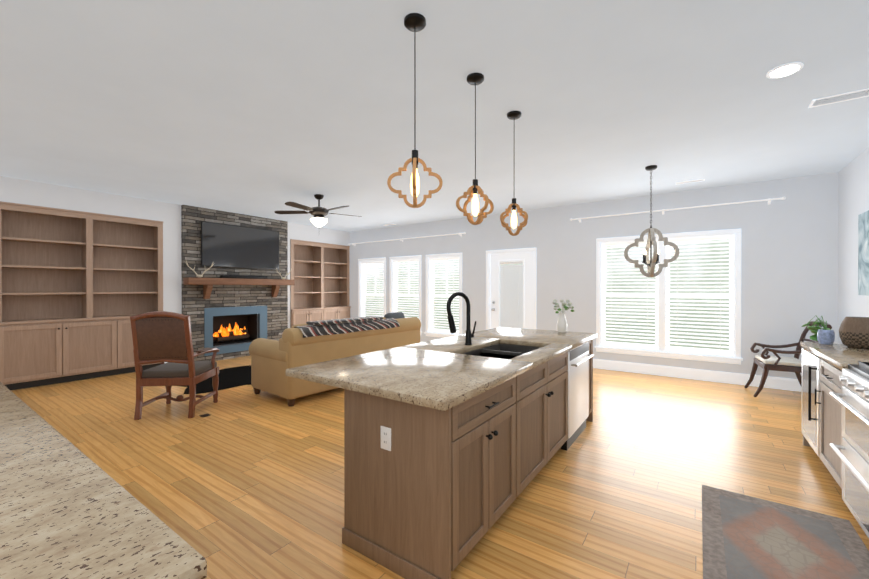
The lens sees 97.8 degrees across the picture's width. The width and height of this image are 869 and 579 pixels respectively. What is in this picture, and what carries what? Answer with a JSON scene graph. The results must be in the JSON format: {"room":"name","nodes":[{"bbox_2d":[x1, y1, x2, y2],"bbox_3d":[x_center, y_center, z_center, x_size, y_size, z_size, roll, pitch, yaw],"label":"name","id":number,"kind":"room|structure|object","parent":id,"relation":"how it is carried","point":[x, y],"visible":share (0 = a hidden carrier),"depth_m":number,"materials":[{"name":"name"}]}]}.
{"room":"living room and kitchen","nodes":[
{"label":"living room and kitchen","id":0,"kind":"room"},
{"bbox_2d":[0,176,349,345],"bbox_3d":[-5.261,-0.076,6.373,0.540,2.900,9.650,0,0,35],"label":"wall","id":1,"kind":"structure","parent":0,"point":[19,191],"depth_m":6.49,"materials":[{"name":"paint"}]},
{"bbox_2d":[0,0,868,231],"bbox_3d":[-1.428,-1.566,3.690,9.890,0.100,10.010,0,0,35],"label":"ceiling","id":2,"kind":"structure","parent":0,"point":[263,108],"depth_m":3.02,"materials":[{"name":"paint"}]},
{"bbox_2d":[275,194,361,227],"bbox_3d":[-1.838,-1.200,6.099,1.365,0.650,1.395,0,0,35],"label":"ceiling fan","id":3,"kind":"object","parent":2,"relation":"hanging from","point":[318,213],"visible":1,"depth_m":6.06,"materials":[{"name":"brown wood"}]},
{"bbox_2d":[387,13,442,207],"bbox_3d":[-0.110,-0.984,2.131,0.230,1.049,0.233,0,0,44],"label":"pendant light","id":4,"kind":"object","parent":2,"relation":"hanging from","point":[414,22],"visible":1,"depth_m":2.12,"materials":[{"name":"brown wood"}]},
{"bbox_2d":[456,73,493,224],"bbox_3d":[0.291,-0.986,2.705,0.230,1.049,0.233,0,0,18],"label":"pendant light","id":5,"kind":"object","parent":2,"relation":"hanging from","point":[475,79],"visible":1,"depth_m":2.69,"materials":[{"name":"brown wood"}]},
{"bbox_2d":[500,111,527,235],"bbox_3d":[0.686,-0.989,3.271,0.233,1.049,0.230,0,0,11],"label":"pendant light","id":6,"kind":"object","parent":2,"relation":"hanging from","point":[513,115],"visible":1,"depth_m":3.25,"materials":[{"name":"brown wood"}]},
{"bbox_2d":[624,165,678,276],"bbox_3d":[2.681,-0.834,4.696,0.445,1.369,0.452,0,0,-26],"label":"chandelier","id":7,"kind":"object","parent":2,"relation":"hanging from","point":[651,263],"visible":1,"depth_m":4.67,"materials":[{"name":"grey wood"}]},
{"bbox_2d":[676,179,704,184],"bbox_3d":[3.600,-1.517,5.344,0.340,0.009,0.100,0,0,35],"label":"ceiling vent","id":8,"kind":"object","parent":2,"relation":"in","point":[699,180],"visible":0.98,"depth_m":5.32,"materials":[{"name":"white metal"}]},
{"bbox_2d":[766,62,803,78],"bbox_3d":[2.412,-1.507,2.613,0.190,0.008,0.190,0,0,35],"label":"recessed light","id":9,"kind":"object","parent":2,"relation":"in","point":[787,69],"visible":1,"depth_m":2.60,"materials":[{"name":"white plastic"}]},
{"bbox_2d":[808,88,868,107],"bbox_3d":[3.207,-1.508,2.984,0.360,0.009,0.160,0,0,35],"label":"ceiling vent","id":10,"kind":"object","parent":2,"relation":"in","point":[840,97],"visible":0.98,"depth_m":2.98,"materials":[{"name":"white metal"}]},
{"bbox_2d":[11,356,868,578],"bbox_3d":[-1.428,1.434,3.702,9.890,0.100,10.010,0,0,35],"label":"floor","id":11,"kind":"structure","parent":0,"point":[243,482],"depth_m":2.86,"materials":[{"name":"brown wood"}]},
{"bbox_2d":[0,201,162,389],"bbox_3d":[-5.412,0.097,5.906,0.461,2.557,1.944,0,0,35],"label":"built-in bookcase","id":12,"kind":"object","parent":11,"relation":"on","point":[78,289],"visible":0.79,"depth_m":5.79,"materials":[{"name":"brown wood"}]},
{"bbox_2d":[0,382,206,578],"bbox_3d":[-2.013,0.934,1.343,3.410,0.920,0.755,0,0,35],"label":"countertop","id":13,"kind":"structure","parent":11,"relation":"on","point":[69,509],"depth_m":0.78,"materials":[{"name":"stone"}]},
{"bbox_2d":[130,311,219,419],"bbox_3d":[-2.918,0.808,4.304,0.642,1.162,0.688,0,0,-6],"label":"armchair","id":14,"kind":"object","parent":11,"relation":"on","point":[161,337],"visible":1,"depth_m":4.05,"materials":[{"name":"brown wood"}]},
{"bbox_2d":[183,365,250,393],"bbox_3d":[-3.175,1.371,6.036,1.952,0.006,1.857,0,0,35],"label":"cowhide rug","id":15,"kind":"object","parent":11,"relation":"on","point":[232,377],"visible":0.29,"depth_m":5.71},
{"bbox_2d":[181,205,287,360],"bbox_3d":[-3.940,-0.081,7.707,0.093,2.898,2.110,0,0,35],"label":"stone fireplace","id":16,"kind":"object","parent":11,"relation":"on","point":[259,300],"visible":0.73,"depth_m":7.45,"materials":[{"name":"grey stone"}]},
{"bbox_2d":[213,314,256,345],"bbox_3d":[-4.175,0.803,7.771,0.356,0.582,0.932,0,0,35],"label":"firebox insert","id":17,"kind":"object","parent":16,"relation":"in","point":[231,329],"visible":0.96,"depth_m":7.86,"materials":[{"name":"black metal"}]},
{"bbox_2d":[183,277,294,298],"bbox_3d":[-3.810,-0.023,7.622,0.215,0.386,2.140,0,0,35],"label":"mantel shelf","id":18,"kind":"object","parent":16,"relation":"attached to","point":[207,283],"visible":0.98,"depth_m":7.30,"materials":[{"name":"brown wood"}]},
{"bbox_2d":[185,261,213,277],"bbox_3d":[-4.296,-0.370,6.936,0.058,0.311,0.503,0,0,35],"label":"antler mount","id":19,"kind":"object","parent":18,"relation":"on","point":[199,276],"depth_m":6.92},
{"bbox_2d":[220,275,266,278],"bbox_3d":[-3.823,-0.247,7.637,0.100,0.060,0.930,0,0,35],"label":"soundbar","id":20,"kind":"object","parent":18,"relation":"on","point":[243,277],"visible":0.88,"depth_m":7.57,"materials":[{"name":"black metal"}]},
{"bbox_2d":[201,221,278,269],"bbox_3d":[-3.880,-0.852,7.681,0.070,0.840,1.580,0,0,35],"label":"screen","id":21,"kind":"object","parent":16,"relation":"attached to","point":[228,246],"visible":0.96,"depth_m":7.57,"materials":[{"name":"black glass"}]},
{"bbox_2d":[290,239,350,327],"bbox_3d":[-2.901,0.103,9.501,0.461,2.517,1.774,0,0,35],"label":"built-in bookcase","id":22,"kind":"object","parent":11,"relation":"on","point":[319,275],"visible":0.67,"depth_m":9.51,"materials":[{"name":"brown wood"}]},
{"bbox_2d":[249,312,420,406],"bbox_3d":[-1.328,0.877,5.626,1.059,0.999,2.380,0,0,39],"label":"sofa","id":23,"kind":"object","parent":11,"relation":"on","point":[307,343],"visible":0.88,"depth_m":4.83,"materials":[{"name":"beige fabric"}]},
{"bbox_2d":[325,336,597,578],"bbox_3d":[0.482,0.949,3.090,1.042,0.876,2.798,0,0,35],"label":"kitchen island","id":24,"kind":"object","parent":11,"relation":"on","point":[453,445],"depth_m":1.96,"materials":[{"name":"brown wood"}]},
{"bbox_2d":[286,328,597,411],"bbox_3d":[0.421,0.488,3.129,1.135,0.044,2.945,0,0,35],"label":"island countertop","id":25,"kind":"structure","parent":24,"relation":"on","point":[434,375],"depth_m":2.26,"materials":[{"name":"beige stone"}]},
{"bbox_2d":[486,340,549,351],"bbox_3d":[0.710,0.601,3.281,0.505,0.206,0.366,0,0,35],"label":"sink","id":26,"kind":"object","parent":25,"relation":"in","point":[513,347],"depth_m":3.43,"materials":[{"name":"black metal"}]},
{"bbox_2d":[702,485,868,578],"bbox_3d":[1.442,1.389,1.411,0.720,0.008,2.600,0,0,35],"label":"kitchen rug","id":27,"kind":"object","parent":11,"relation":"on","point":[746,537],"visible":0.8,"depth_m":2.07,"materials":[{"name":"fabric"}]},
{"bbox_2d":[745,321,831,396],"bbox_3d":[4.556,0.894,4.912,0.764,0.988,0.560,0,0,29],"label":"chair","id":28,"kind":"object","parent":11,"relation":"on","point":[766,362],"visible":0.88,"depth_m":4.83,"materials":[{"name":"brown wood"}]},
{"bbox_2d":[801,346,844,488],"bbox_3d":[3.225,0.950,2.685,0.731,0.876,1.222,0,0,35],"label":"base cabinet","id":29,"kind":"object","parent":11,"relation":"on","point":[823,365],"depth_m":2.83,"materials":[{"name":"wood"}]},
{"bbox_2d":[800,342,868,369],"bbox_3d":[3.224,0.490,2.685,0.735,0.044,1.224,0,0,35],"label":"countertop","id":30,"kind":"structure","parent":29,"relation":"on","point":[841,355],"depth_m":2.81,"materials":[{"name":"beige stone"}]},
{"bbox_2d":[801,315,834,344],"bbox_3d":[3.322,0.343,3.292,0.207,0.245,0.234,0,0,35],"label":"pothos plant","id":31,"kind":"object","parent":30,"relation":"on","point":[824,335],"visible":1,"depth_m":3.24,"materials":[{"name":"green plant"}]},
{"bbox_2d":[839,317,868,348],"bbox_3d":[3.424,0.345,3.047,0.241,0.242,0.241,0,0,35],"label":"vase","id":32,"kind":"object","parent":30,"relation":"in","point":[853,332],"visible":1,"depth_m":3.00,"materials":[{"name":"brown wicker"}]},
{"bbox_2d":[830,362,868,537],"bbox_3d":[2.626,0.884,1.887,0.799,1.015,0.760,0,0,35],"label":"range","id":33,"kind":"object","parent":11,"relation":"on","point":[854,402],"visible":0.98,"depth_m":2.17,"materials":[{"name":"metal"}]},
{"bbox_2d":[350,172,838,378],"bbox_3d":[1.386,-0.082,7.726,9.890,2.900,0.180,0,0,35],"label":"wall","id":34,"kind":"structure","parent":0,"point":[789,266],"depth_m":5.93,"materials":[{"name":"paint"}]},
{"bbox_2d":[358,257,385,316],"bbox_3d":[-1.565,0.134,9.753,1.004,1.862,0.237,0,0,35],"label":"window","id":35,"kind":"structure","parent":34,"relation":"in","point":[362,289],"depth_m":9.78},
{"bbox_2d":[390,255,421,335],"bbox_3d":[-0.663,0.137,9.123,1.004,1.862,0.237,0,0,35],"label":"window","id":36,"kind":"structure","parent":34,"relation":"in","point":[394,287],"depth_m":9.13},
{"bbox_2d":[348,232,465,244],"bbox_3d":[-0.795,-1.187,9.069,3.594,0.080,0.107,0,0,35],"label":"curtain rod","id":37,"kind":"object","parent":34,"relation":"attached to","point":[411,238],"visible":1,"depth_m":8.86,"materials":[{"name":"white metal"}]},
{"bbox_2d":[424,253,461,337],"bbox_3d":[0.239,0.139,8.493,1.004,1.862,0.237,0,0,35],"label":"window","id":38,"kind":"structure","parent":34,"relation":"in","point":[431,295],"depth_m":8.51,"materials":[{"name":"white"}]},
{"bbox_2d":[486,248,535,329],"bbox_3d":[1.542,0.285,7.584,1.064,2.167,0.236,0,0,35],"label":"door","id":39,"kind":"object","parent":34,"relation":"in","point":[510,296],"visible":0.77,"depth_m":7.57,"materials":[{"name":"white wood"}]},
{"bbox_2d":[595,229,742,363],"bbox_3d":[3.666,0.099,6.100,2.004,1.962,0.237,0,0,35],"label":"window","id":40,"kind":"structure","parent":34,"relation":"in","point":[662,295],"depth_m":5.99,"materials":[{"name":"white"}]},
{"bbox_2d":[570,197,785,221],"bbox_3d":[3.612,-1.235,5.991,2.864,0.080,0.107,0,0,35],"label":"curtain rod","id":41,"kind":"object","parent":34,"relation":"attached to","point":[663,210],"visible":1,"depth_m":5.80,"materials":[{"name":"white metal"}]},
{"bbox_2d":[593,359,800,391],"bbox_3d":[3.587,1.295,6.074,4.023,0.160,0.016,0,0,35],"label":"baseboard","id":42,"kind":"structure","parent":34,"relation":"attached to","point":[740,379],"depth_m":5.77,"materials":[{"name":"white wood"}]},
{"bbox_2d":[838,147,868,343],"bbox_3d":[2.501,-0.054,0.842,0.180,2.900,9.830,0,0,35],"label":"wall","id":43,"kind":"structure","parent":0,"point":[853,189],"depth_m":4.50,"materials":[{"name":"paint"}]},
{"bbox_2d":[858,210,868,295],"bbox_3d":[4.518,-0.381,3.915,0.028,0.890,0.720,0,0,35],"label":"picture","id":44,"kind":"object","parent":43,"relation":"attached to","point":[863,253],"visible":1,"depth_m":4.08,"materials":[{"name":"fabric"}]},
{"label":"outside","id":45,"kind":"structure","parent":0,"visible":0},
{"bbox_2d":[366,239,729,349],"bbox_3d":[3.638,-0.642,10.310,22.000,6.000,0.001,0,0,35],"label":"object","id":46,"kind":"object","parent":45,"point":[712,247],"depth_m":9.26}
]}

